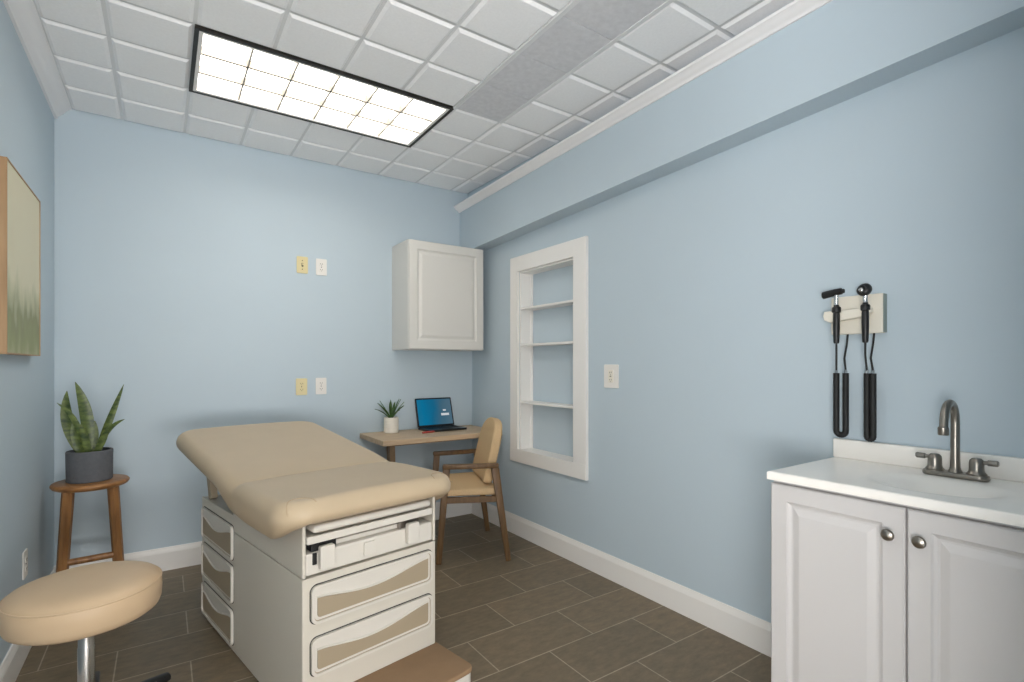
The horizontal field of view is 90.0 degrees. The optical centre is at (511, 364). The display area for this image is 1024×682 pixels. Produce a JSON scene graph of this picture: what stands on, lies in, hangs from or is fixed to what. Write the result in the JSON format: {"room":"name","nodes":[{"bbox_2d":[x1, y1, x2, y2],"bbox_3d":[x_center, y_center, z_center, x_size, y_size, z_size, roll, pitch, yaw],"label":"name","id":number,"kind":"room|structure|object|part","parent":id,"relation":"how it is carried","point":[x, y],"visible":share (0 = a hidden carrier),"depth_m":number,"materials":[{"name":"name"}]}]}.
{"room":"examination room","nodes":[
{"label":"examination room","id":0,"kind":"room"},
{"bbox_2d":[0,0,53,664],"bbox_3d":[-1.493,-0.190,1.209,0.120,2.860,3.800,0,0,-34],"label":"wall","id":1,"kind":"structure","parent":0,"point":[26,116],"depth_m":2.25,"materials":[{"name":"paint"}]},
{"bbox_2d":[0,156,40,355],"bbox_3d":[-1.975,-0.389,2.055,0.035,0.698,0.600,0,0,-34],"label":"painting","id":2,"kind":"object","parent":1,"relation":"attached to","point":[20,208],"visible":1,"depth_m":1.97,"materials":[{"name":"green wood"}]},
{"bbox_2d":[22,548,27,579],"bbox_3d":[-2.092,0.855,2.201,0.009,0.116,0.076,0,0,-34],"label":"wall outlet","id":3,"kind":"object","parent":1,"relation":"attached to","point":[25,553],"visible":1,"depth_m":2.19,"materials":[{"name":"white plastic"}]},
{"bbox_2d":[0,566,55,681],"bbox_3d":[-1.500,1.171,1.338,0.015,0.138,3.550,0,0,-34],"label":"baseboard","id":4,"kind":"structure","parent":1,"relation":"attached to","point":[10,667],"depth_m":1.99,"materials":[{"name":"white paint"}]},
{"bbox_2d":[3,0,71,118],"bbox_3d":[-1.474,-1.413,1.352,0.074,0.115,3.585,0,0,-34],"label":"trim","id":5,"kind":"structure","parent":1,"relation":"attached to","point":[23,14],"depth_m":2.27,"materials":[{"name":"white paint"}]},
{"bbox_2d":[54,109,471,565],"bbox_3d":[-1.383,-0.190,3.656,3.058,2.860,0.120,0,0,-34],"label":"wall","id":6,"kind":"structure","parent":0,"point":[177,282],"depth_m":3.21,"materials":[{"name":"paint"}]},
{"bbox_2d":[55,502,471,570],"bbox_3d":[-1.420,1.171,3.549,2.638,0.138,0.015,0,0,-34],"label":"baseboard","id":7,"kind":"structure","parent":6,"relation":"attached to","point":[184,555],"depth_m":3.12,"materials":[{"name":"white paint"}]},
{"bbox_2d":[296,378,306,394],"bbox_3d":[-1.451,0.150,3.531,0.074,0.116,0.009,0,0,-34],"label":"wall plate","id":8,"kind":"object","parent":6,"relation":"attached to","point":[301,383],"visible":1,"depth_m":3.53,"materials":[{"name":"beige plastic"}]},
{"bbox_2d":[297,256,307,273],"bbox_3d":[-1.444,-0.691,3.530,0.074,0.116,0.020,0,0,-34],"label":"wall plate","id":9,"kind":"object","parent":6,"relation":"attached to","point":[302,262],"visible":1,"depth_m":3.53,"materials":[{"name":"beige plastic"}]},
{"bbox_2d":[316,258,326,275],"bbox_3d":[-1.342,-0.689,3.606,0.074,0.116,0.009,0,0,-34],"label":"wall plate","id":10,"kind":"object","parent":6,"relation":"attached to","point":[321,264],"visible":1,"depth_m":3.60,"materials":[{"name":"white plastic"}]},
{"bbox_2d":[316,378,326,393],"bbox_3d":[-1.344,0.148,3.605,0.074,0.116,0.009,0,0,-34],"label":"wall plate","id":11,"kind":"object","parent":6,"relation":"attached to","point":[321,383],"visible":1,"depth_m":3.60,"materials":[{"name":"white plastic"}]},
{"bbox_2d":[392,239,482,350],"bbox_3d":[-0.567,-0.506,3.943,0.621,0.786,0.326,0,0,-34],"label":"upper cabinet","id":12,"kind":"object","parent":6,"relation":"attached to","point":[437,288],"visible":1,"depth_m":3.79,"materials":[{"name":"white wood"}]},
{"bbox_2d":[15,513,770,681],"bbox_3d":[0.034,1.290,0.483,4.800,0.100,6.960,0,0,-34],"label":"floor","id":13,"kind":"structure","parent":0,"point":[537,615],"depth_m":2.36,"materials":[{"name":"tile"}]},
{"bbox_2d":[0,561,170,681],"bbox_3d":[-1.410,0.974,1.726,0.503,0.530,0.478,0,0,38],"label":"stool","id":14,"kind":"object","parent":13,"relation":"on","point":[81,603],"visible":1,"depth_m":1.61,"materials":[{"name":"beige leather"}]},
{"bbox_2d":[0,561,162,645],"bbox_3d":[-1.422,0.773,1.710,0.421,0.128,0.421,0,0,38],"label":"seat cushion","id":15,"kind":"object","parent":14,"relation":"on","point":[81,602],"depth_m":1.59,"materials":[{"name":"beige leather"}]},
{"bbox_3d":[-1.422,0.997,1.710,0.047,0.286,0.047,0,0,38],"label":"post","id":16,"kind":"part","parent":14,"relation":"part of","materials":[{"name":"silver metal"}]},
{"bbox_3d":[-1.502,1.152,1.828,0.050,0.030,0.205,0,0,-34],"label":"leg","id":17,"kind":"part","parent":14,"relation":"part of","materials":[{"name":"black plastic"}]},
{"bbox_3d":[-1.335,1.152,1.823,0.050,0.030,0.205,0,0,38],"label":"leg","id":18,"kind":"part","parent":14,"relation":"part of","materials":[{"name":"black plastic"}]},
{"bbox_2d":[49,474,129,571],"bbox_3d":[-2.168,0.916,2.637,0.320,0.649,0.320,0,0,-39],"label":"plant stand","id":19,"kind":"object","parent":13,"relation":"on","point":[67,491],"visible":0.7,"depth_m":2.54,"materials":[{"name":"brown wood"}]},
{"bbox_3d":[-2.193,0.932,2.502,0.050,0.618,0.092,0,0,12],"label":"leg","id":20,"kind":"part","parent":19,"relation":"part of","materials":[{"name":"brown wood"}]},
{"bbox_3d":[-2.305,0.932,2.639,0.092,0.618,0.050,0,0,-1],"label":"leg","id":21,"kind":"part","parent":19,"relation":"part of","materials":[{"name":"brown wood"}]},
{"bbox_3d":[-2.168,0.608,2.637,0.320,0.032,0.320,0,0,-39],"label":"seat","id":22,"kind":"part","parent":19,"relation":"part of","materials":[{"name":"brown wood"}]},
{"bbox_2d":[57,382,124,483],"bbox_3d":[-2.151,0.339,2.638,0.236,0.505,0.192,0,0,-11],"label":"snake plant","id":23,"kind":"object","parent":19,"relation":"on","point":[88,461],"visible":1,"depth_m":2.59,"materials":[{"name":"green plant"}]},
{"bbox_3d":[-2.172,0.514,2.634,0.192,0.155,0.192,0,0,-39],"label":"pot","id":24,"kind":"part","parent":23,"relation":"part of","materials":[{"name":"grey concrete"}]},
{"bbox_3d":[-2.031,0.932,2.634,0.081,0.618,0.077,0,0,-39],"label":"leg","id":25,"kind":"part","parent":19,"relation":"part of","materials":[{"name":"brown wood"}]},
{"bbox_2d":[176,421,471,681],"bbox_3d":[-0.904,0.782,2.284,1.566,0.916,0.723,0,0,45],"label":"examination table","id":26,"kind":"object","parent":13,"relation":"on","point":[318,549],"visible":1,"depth_m":1.95,"materials":[{"name":"beige leather"}]},
{"bbox_3d":[-1.361,1.140,2.355,0.412,0.100,0.003,0,0,45],"label":"inset panel","id":27,"kind":"part","parent":26,"relation":"part of","materials":[{"name":"beige plastic"}]},
{"bbox_3d":[-1.361,0.953,2.355,0.412,0.110,0.003,0,0,45],"label":"inset panel","id":28,"kind":"part","parent":26,"relation":"part of","materials":[{"name":"beige plastic"}]},
{"bbox_3d":[-1.361,0.773,2.355,0.412,0.097,0.003,0,0,45],"label":"inset panel","id":29,"kind":"part","parent":26,"relation":"part of","materials":[{"name":"beige plastic"}]},
{"bbox_3d":[-1.360,1.135,2.356,0.452,0.150,0.012,0,0,45],"label":"drawer","id":30,"kind":"part","parent":26,"relation":"part of","materials":[{"name":"grey plastic"}]},
{"bbox_3d":[-1.360,0.948,2.356,0.452,0.160,0.012,0,0,45],"label":"drawer","id":31,"kind":"part","parent":26,"relation":"part of","materials":[{"name":"grey plastic"}]},
{"bbox_3d":[-1.360,0.768,2.356,0.452,0.147,0.012,0,0,45],"label":"drawer","id":32,"kind":"part","parent":26,"relation":"part of","materials":[{"name":"grey plastic"}]},
{"bbox_2d":[312,553,316,564],"bbox_3d":[-0.672,0.660,1.742,0.006,0.040,0.015,0,0,45],"label":"socket","id":33,"kind":"object","parent":26,"relation":"attached to","point":[314,556],"depth_m":1.74,"materials":[{"name":"black plastic"}]},
{"bbox_3d":[-0.666,0.625,1.790,0.040,0.027,0.090,0,0,45],"label":"stirrup arm","id":34,"kind":"part","parent":26,"relation":"part of","materials":[{"name":"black plastic"}]},
{"bbox_3d":[-0.545,0.669,1.943,0.096,0.094,0.522,0,0,45],"label":"recess panel","id":35,"kind":"part","parent":26,"relation":"part of","materials":[{"name":"grey plastic"}]},
{"bbox_2d":[306,507,431,544],"bbox_3d":[-0.547,0.593,1.940,0.118,0.026,0.514,0,0,45],"label":"tray","id":36,"kind":"object","parent":26,"relation":"on","point":[408,517],"depth_m":1.88,"materials":[{"name":"grey"}]},
{"bbox_3d":[-0.501,0.993,1.905,0.012,0.130,0.500,0,0,45],"label":"drawer","id":37,"kind":"part","parent":26,"relation":"part of","materials":[{"name":"grey plastic"}]},
{"bbox_3d":[-0.501,0.815,1.905,0.012,0.130,0.500,0,0,45],"label":"drawer","id":38,"kind":"part","parent":26,"relation":"part of","materials":[{"name":"grey plastic"}]},
{"bbox_3d":[-0.500,0.998,1.904,0.003,0.080,0.460,0,0,45],"label":"inset panel","id":39,"kind":"part","parent":26,"relation":"part of","materials":[{"name":"beige plastic"}]},
{"bbox_3d":[-0.500,0.820,1.904,0.003,0.080,0.460,0,0,45],"label":"inset panel","id":40,"kind":"part","parent":26,"relation":"part of","materials":[{"name":"beige plastic"}]},
{"bbox_3d":[-0.419,0.625,2.038,0.040,0.027,0.090,0,0,45],"label":"stirrup arm","id":41,"kind":"part","parent":26,"relation":"part of","materials":[{"name":"silver metal"}]},
{"bbox_2d":[360,425,481,461],"bbox_3d":[-0.596,0.870,3.821,0.936,0.740,0.485,0,0,-34],"label":"desk","id":42,"kind":"object","parent":13,"relation":"on","point":[411,436],"visible":0.6,"depth_m":3.63,"materials":[{"name":"brown wood"}]},
{"bbox_2d":[375,399,403,433],"bbox_3d":[-0.894,0.375,3.772,0.204,0.249,0.216,0,0,-5],"label":"potted succulent","id":43,"kind":"object","parent":42,"relation":"on","point":[391,423],"visible":1,"depth_m":3.74,"materials":[{"name":"green plant"}]},
{"bbox_2d":[384,416,398,433],"bbox_3d":[-0.891,0.442,3.779,0.108,0.114,0.108,0,0,-34],"label":"pot","id":44,"kind":"object","parent":43,"relation":"attached to","point":[391,423],"depth_m":3.74,"materials":[{"name":"beige ceramic"}]},
{"bbox_3d":[-0.806,0.887,3.486,0.079,0.705,0.054,0,0,-34],"label":"leg","id":45,"kind":"part","parent":42,"relation":"part of","materials":[{"name":"brown wood"}]},
{"bbox_2d":[415,397,466,431],"bbox_3d":[-0.554,0.381,3.980,0.318,0.237,0.266,0,0,-36],"label":"laptop","id":46,"kind":"object","parent":42,"relation":"on","point":[433,414],"visible":1,"depth_m":4.03,"materials":[{"name":"black"}]},
{"bbox_2d":[432,417,510,564],"bbox_3d":[-0.313,0.801,3.480,0.469,0.878,0.630,0,0,-15],"label":"armchair","id":47,"kind":"object","parent":13,"relation":"on","point":[485,468],"visible":0.83,"depth_m":3.26,"materials":[{"name":"brown wood"}]},
{"bbox_3d":[-0.562,0.943,3.669,0.089,0.593,0.030,0,0,-15],"label":"leg","id":48,"kind":"part","parent":47,"relation":"part of","materials":[{"name":"brown wood"}]},
{"bbox_3d":[-0.431,0.943,3.190,0.089,0.593,0.030,0,0,-15],"label":"leg","id":49,"kind":"part","parent":47,"relation":"part of","materials":[{"name":"brown wood"}]},
{"bbox_3d":[-0.400,0.636,3.735,0.352,0.031,0.042,0,0,-22],"label":"arm","id":50,"kind":"part","parent":47,"relation":"part of","materials":[{"name":"brown wood"}]},
{"bbox_3d":[-0.259,0.636,3.216,0.352,0.031,0.042,0,0,-8],"label":"arm","id":51,"kind":"part","parent":47,"relation":"part of","materials":[{"name":"brown wood"}]},
{"bbox_3d":[-0.344,0.798,3.471,0.390,0.060,0.545,0,0,-15],"label":"seat","id":52,"kind":"part","parent":47,"relation":"part of","materials":[{"name":"beige fabric"}]},
{"bbox_3d":[-0.254,0.847,3.219,0.343,0.037,0.024,0,0,-8],"label":"seat rail","id":53,"kind":"part","parent":47,"relation":"part of","materials":[{"name":"brown wood"}]},
{"bbox_3d":[-0.225,0.943,3.809,0.127,0.596,0.034,0,0,-21],"label":"leg","id":54,"kind":"part","parent":47,"relation":"part of","materials":[{"name":"brown wood"}]},
{"bbox_3d":[-0.163,0.568,3.521,0.153,0.411,0.424,0,0,-15],"label":"backrest","id":55,"kind":"part","parent":47,"relation":"part of","materials":[{"name":"beige fabric"}]},
{"bbox_3d":[-0.070,0.943,3.241,0.127,0.596,0.034,0,0,-9],"label":"leg","id":56,"kind":"part","parent":47,"relation":"part of","materials":[{"name":"brown wood"}]},
{"bbox_2d":[771,480,1023,681],"bbox_3d":[1.252,0.809,1.513,0.511,0.861,0.748,0,0,-34],"label":"sink vanity","id":57,"kind":"object","parent":13,"relation":"on","point":[863,589],"visible":0.94,"depth_m":1.42,"materials":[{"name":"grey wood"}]},
{"bbox_3d":[0.969,0.762,1.548,0.020,0.747,0.372,0,0,-34],"label":"door","id":58,"kind":"part","parent":57,"relation":"part of","materials":[{"name":"grey wood"}]},
{"bbox_3d":[1.034,0.466,1.407,0.032,0.033,0.033,0,0,-34],"label":"knob","id":59,"kind":"part","parent":57,"relation":"part of","materials":[{"name":"silver metal"}]},
{"bbox_2d":[767,438,1023,526],"bbox_3d":[1.261,0.352,1.519,0.493,0.145,0.760,0,0,-34],"label":"countertop","id":60,"kind":"structure","parent":57,"relation":"on","point":[887,472],"depth_m":1.57,"materials":[{"name":"stone"}]},
{"bbox_2d":[915,399,999,481],"bbox_3d":[1.371,0.228,1.598,0.165,0.244,0.164,0,0,6],"label":"faucet","id":61,"kind":"object","parent":60,"relation":"on","point":[976,471],"visible":1,"depth_m":1.58,"materials":[{"name":"silver metal"}]},
{"bbox_3d":[1.337,0.294,1.664,0.018,0.018,0.041,0,0,-34],"label":"lever","id":62,"kind":"part","parent":61,"relation":"part of","materials":[{"name":"silver metal"}]},
{"bbox_3d":[1.354,0.308,1.639,0.049,0.054,0.049,0,0,-34],"label":"handle","id":63,"kind":"part","parent":61,"relation":"part of","materials":[{"name":"silver metal"}]},
{"bbox_3d":[1.340,0.221,1.568,0.130,0.230,0.027,0,0,-34],"label":"spout","id":64,"kind":"part","parent":61,"relation":"part of","materials":[{"name":"silver metal"}]},
{"bbox_3d":[1.383,0.342,1.597,0.054,0.016,0.164,0,0,-34],"label":"plate","id":65,"kind":"part","parent":61,"relation":"part of","materials":[{"name":"silver metal"}]},
{"bbox_3d":[1.411,0.308,1.555,0.049,0.054,0.049,0,0,-34],"label":"handle","id":66,"kind":"part","parent":61,"relation":"part of","materials":[{"name":"silver metal"}]},
{"bbox_3d":[1.428,0.294,1.531,0.018,0.018,0.041,0,0,-34],"label":"lever","id":67,"kind":"part","parent":61,"relation":"part of","materials":[{"name":"silver metal"}]},
{"bbox_3d":[1.074,0.466,1.349,0.032,0.033,0.033,0,0,-34],"label":"knob","id":68,"kind":"part","parent":57,"relation":"part of","materials":[{"name":"silver metal"}]},
{"bbox_3d":[1.181,0.762,1.237,0.020,0.747,0.372,0,0,-34],"label":"door","id":69,"kind":"part","parent":57,"relation":"part of","materials":[{"name":"grey wood"}]},
{"bbox_2d":[33,0,793,193],"bbox_3d":[-0.414,-1.479,2.074,2.638,0.122,3.585,0,0,-34],"label":"ceiling","id":70,"kind":"structure","parent":0,"point":[128,60],"depth_m":2.38,"materials":[{"name":"tile"}]},
{"bbox_2d":[189,24,453,147],"bbox_3d":[-0.995,-1.467,2.738,1.220,0.106,0.609,0,0,-34],"label":"ceiling light","id":71,"kind":"object","parent":70,"relation":"attached to","point":[226,67],"visible":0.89,"depth_m":2.71,"materials":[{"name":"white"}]},
{"bbox_2d":[453,0,674,123],"bbox_3d":[0.472,-1.424,1.939,0.321,0.016,2.363,0,0,-34],"label":"ceiling panel","id":72,"kind":"object","parent":70,"relation":"attached to","point":[582,30],"visible":1,"depth_m":2.33,"materials":[{"name":"grey tile"}]},
{"bbox_2d":[459,0,1023,251],"bbox_3d":[0.625,-1.192,2.783,0.121,0.557,3.585,0,0,-34],"label":"beam","id":73,"kind":"structure","parent":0,"point":[840,51],"depth_m":2.13,"materials":[{"name":"paint"}]},
{"bbox_2d":[454,0,832,212],"bbox_3d":[0.553,-1.329,2.734,0.055,0.148,3.585,0,0,-34],"label":"trim","id":74,"kind":"structure","parent":73,"relation":"attached to","point":[795,10],"depth_m":2.44,"materials":[{"name":"white paint"}]},
{"bbox_2d":[472,27,1023,622],"bbox_3d":[0.785,-0.190,2.834,0.200,2.860,3.680,0,0,-34],"label":"wall","id":75,"kind":"structure","parent":0,"point":[707,278],"depth_m":2.23,"materials":[{"name":"paint"}]},
{"bbox_2d":[510,236,587,480],"bbox_3d":[0.270,-0.042,3.486,0.132,1.489,0.823,0,0,-34],"label":"wall niche","id":76,"kind":"object","parent":75,"relation":"attached to","point":[576,466],"visible":1,"depth_m":3.53,"materials":[{"name":"white paint"}]},
{"bbox_2d":[521,401,572,408],"bbox_3d":[0.273,0.270,3.505,0.106,0.016,0.587,0,0,-34],"label":"shelf","id":77,"kind":"object","parent":76,"relation":"attached to","point":[523,403],"depth_m":3.50,"materials":[{"name":"white paint"}]},
{"bbox_2d":[521,341,572,346],"bbox_3d":[0.273,-0.144,3.505,0.106,0.016,0.587,0,0,-34],"label":"shelf","id":78,"kind":"object","parent":76,"relation":"attached to","point":[523,343],"depth_m":3.55,"materials":[{"name":"white paint"}]},
{"bbox_2d":[521,300,572,310],"bbox_3d":[0.273,-0.407,3.505,0.106,0.016,0.587,0,0,-34],"label":"shelf","id":79,"kind":"object","parent":76,"relation":"attached to","point":[569,302],"depth_m":3.51,"materials":[{"name":"white paint"}]},
{"bbox_2d":[604,364,618,387],"bbox_3d":[0.572,0.065,2.959,0.011,0.136,0.115,0,0,-34],"label":"wall outlet","id":80,"kind":"object","parent":75,"relation":"attached to","point":[611,371],"visible":1,"depth_m":2.95,"materials":[{"name":"white plastic"}]},
{"bbox_2d":[608,370,612,382],"bbox_3d":[0.571,0.065,2.958,0.004,0.072,0.038,0,0,-34],"label":"receptacle","id":81,"kind":"object","parent":80,"relation":"attached to","point":[610,372],"depth_m":2.96,"materials":[{"name":"beige plastic"}]},
{"bbox_2d":[472,503,770,656],"bbox_3d":[0.453,1.171,3.131,0.015,0.138,2.785,0,0,-34],"label":"baseboard","id":82,"kind":"structure","parent":75,"relation":"attached to","point":[754,632],"depth_m":2.71,"materials":[{"name":"white paint"}]},
{"bbox_2d":[821,283,886,441],"bbox_3d":[1.251,-0.008,1.886,0.098,0.568,0.188,0,0,-34],"label":"otoscope ophthalmoscope set","id":83,"kind":"object","parent":75,"relation":"attached to","point":[865,313],"depth_m":1.88,"materials":[{"name":"black plastic"}]},
{"bbox_3d":[1.208,-0.151,1.907,0.030,0.143,0.030,0,0,-34],"label":"handle","id":84,"kind":"part","parent":83,"relation":"part of","materials":[{"name":"black plastic"}]},
{"bbox_3d":[1.227,0.151,1.910,0.023,0.242,0.055,0,0,-34],"label":"coil cord","id":85,"kind":"part","parent":83,"relation":"part of","materials":[{"name":"black rubber"}]},
{"bbox_3d":[1.262,-0.151,1.828,0.030,0.143,0.030,0,0,-34],"label":"handle","id":86,"kind":"part","parent":83,"relation":"part of","materials":[{"name":"black plastic"}]},
{"bbox_3d":[1.281,0.153,1.832,0.023,0.246,0.042,0,0,-34],"label":"coil cord","id":87,"kind":"part","parent":83,"relation":"part of","materials":[{"name":"black rubber"}]},
{"bbox_2d":[833,438,1023,482],"bbox_3d":[1.451,0.315,1.649,0.032,0.070,0.760,0,0,-34],"label":"backsplash","id":88,"kind":"structure","parent":75,"relation":"attached to","point":[1010,468],"depth_m":1.75,"materials":[{"name":"stone"}]}
]}

